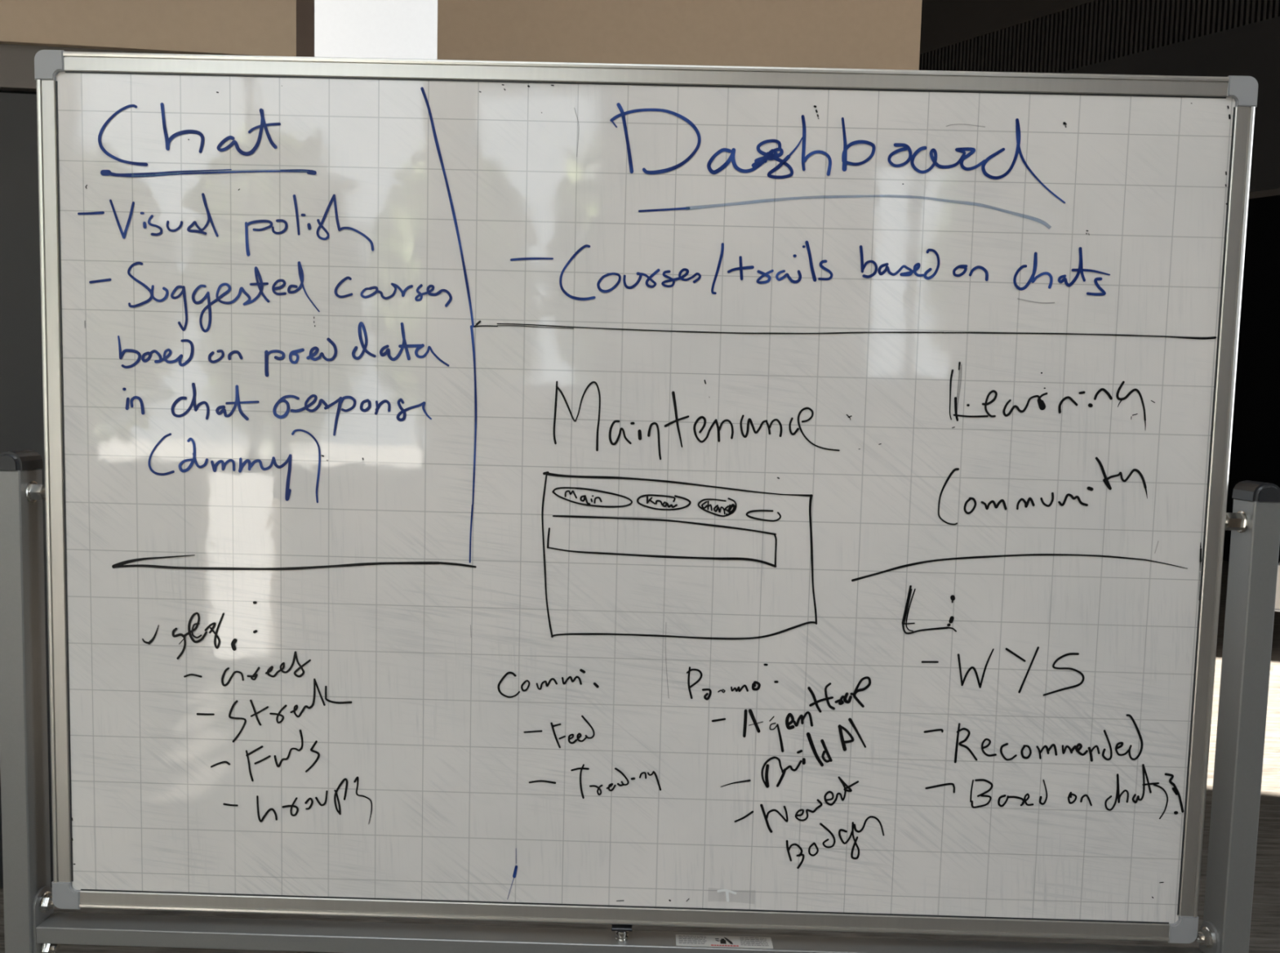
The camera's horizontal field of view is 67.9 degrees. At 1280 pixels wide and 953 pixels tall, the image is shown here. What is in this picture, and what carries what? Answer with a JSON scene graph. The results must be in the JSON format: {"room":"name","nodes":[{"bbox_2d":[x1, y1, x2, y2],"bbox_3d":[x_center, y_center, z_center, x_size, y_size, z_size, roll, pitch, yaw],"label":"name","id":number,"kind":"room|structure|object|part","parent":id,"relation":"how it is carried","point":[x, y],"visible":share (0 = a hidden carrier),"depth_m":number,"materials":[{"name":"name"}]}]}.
{"room":"office meeting room","nodes":[
{"label":"office meeting room","id":0,"kind":"room"},
{"bbox_2d":[0,0,296,56],"bbox_3d":[-2.048,-2.094,2.601,2.226,1.816,0.278,1,4,-5],"label":"wall","id":1,"kind":"structure","parent":0,"point":[265,28],"depth_m":2.59,"materials":[{"name":"beige paint"}]},
{"bbox_2d":[0,90,36,94],"bbox_3d":[-2.089,-1.065,2.623,2.176,0.012,0.066,1,4,-5],"label":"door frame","id":2,"kind":"structure","parent":1,"relation":"attached to","point":[1,91],"depth_m":2.62,"materials":[{"name":"black"}]},
{"bbox_2d":[0,92,53,888],"bbox_3d":[-2.104,0.069,2.638,2.196,2.253,0.159,1,4,-5],"label":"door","id":3,"kind":"structure","parent":1,"relation":"in","point":[21,390],"depth_m":2.64,"materials":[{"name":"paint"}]},
{"bbox_2d":[0,44,171,92],"bbox_3d":[-2.080,-1.131,2.665,2.206,0.114,0.222,1,4,-5],"label":"trim","id":4,"kind":"structure","parent":1,"relation":"attached to","point":[16,61],"depth_m":2.59,"materials":[{"name":"grey"}]},
{"bbox_2d":[296,0,314,57],"bbox_3d":[-1.715,-2.070,5.308,1.600,2.250,0.100,1,4,1],"label":"wall","id":5,"kind":"structure","parent":0,"point":[304,8],"depth_m":5.23,"materials":[{"name":"brown paint"}]},
{"bbox_2d":[314,0,922,70],"bbox_3d":[-0.090,-0.928,3.669,2.249,4.200,0.500,1,4,1],"label":"wall","id":6,"kind":"structure","parent":0,"point":[863,34],"depth_m":3.46,"materials":[{"name":"beige paint"}]},
{"bbox_2d":[0,560,1279,952],"bbox_3d":[0.981,1.263,3.569,10.400,0.100,13.400,1,4,1],"label":"floor","id":7,"kind":"structure","parent":0,"point":[1264,932],"depth_m":2.68,"materials":[{"name":"wood"}]},
{"bbox_2d":[0,49,1279,952],"bbox_3d":[-0.018,0.480,1.020,1.323,1.790,0.610,1,4,1],"label":"whiteboard","id":8,"kind":"object","parent":7,"relation":"on","point":[623,496],"visible":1,"depth_m":0.98,"materials":[{"name":"plastic"}]},
{"bbox_3d":[-0.665,0.609,1.038,0.028,1.237,0.037,1,4,1],"label":"post","id":9,"kind":"part","parent":8,"relation":"part of","materials":[{"name":"grey metal"}]},
{"bbox_3d":[-0.608,0.017,0.994,0.019,0.833,0.020,1,4,1],"label":"frame rail","id":10,"kind":"part","parent":8,"relation":"part of","materials":[{"name":"metal"}]},
{"bbox_3d":[-0.019,0.505,1.024,1.252,0.018,0.031,1,4,1],"label":"rail","id":11,"kind":"part","parent":8,"relation":"part of","materials":[{"name":"silver metal"}]},
{"bbox_3d":[-0.019,0.480,1.020,0.022,0.003,0.024,1,4,1],"label":"stop plate","id":12,"kind":"part","parent":8,"relation":"part of","materials":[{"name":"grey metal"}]},
{"bbox_3d":[-0.020,0.467,1.021,1.160,0.019,0.020,1,4,1],"label":"frame rail","id":13,"kind":"part","parent":8,"relation":"part of","materials":[{"name":"metal"}]},
{"bbox_3d":[0.003,-0.402,0.956,1.160,0.019,0.020,1,4,1],"label":"frame rail","id":14,"kind":"part","parent":8,"relation":"part of","materials":[{"name":"metal"}]},
{"bbox_3d":[0.590,0.048,0.983,0.019,0.833,0.020,1,4,1],"label":"frame rail","id":15,"kind":"part","parent":8,"relation":"part of","materials":[{"name":"metal"}]},
{"bbox_3d":[0.621,0.642,1.026,0.028,1.239,0.037,1,4,1],"label":"post","id":16,"kind":"part","parent":8,"relation":"part of","materials":[{"name":"grey metal"}]},
{"bbox_2d":[1273,562,1279,674],"bbox_3d":[4.124,0.833,5.347,0.910,0.652,0.881,5,5,36],"label":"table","id":17,"kind":"object","parent":7,"relation":"on","point":[1277,668],"visible":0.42,"depth_m":5.32,"materials":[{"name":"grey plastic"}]},
{"bbox_2d":[920,0,1100,54],"bbox_3d":[2.113,-2.475,3.775,0.120,1.020,4.050,-2,6,-40],"label":"wall","id":18,"kind":"structure","parent":0,"point":[944,23],"depth_m":4.39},
{"bbox_2d":[919,0,1279,73],"bbox_3d":[2.062,-1.836,3.797,0.026,0.260,4.057,-2,6,-40],"label":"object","id":19,"kind":"structure","parent":18,"relation":"attached to","point":[1093,33],"depth_m":3.98,"materials":[{"name":"black"}]},
{"bbox_2d":[1058,16,1279,199],"bbox_3d":[2.086,-1.398,3.855,0.120,0.620,4.050,-2,6,-40],"label":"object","id":20,"kind":"structure","parent":18,"relation":"attached to","point":[1252,50],"depth_m":3.55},
{"bbox_2d":[1222,195,1279,564],"bbox_3d":[6.140,-0.946,6.021,0.150,4.200,7.660,1,4,1],"label":"wall","id":21,"kind":"structure","parent":0,"point":[1255,452],"depth_m":9.38,"materials":[{"name":"black paint"}]}
]}

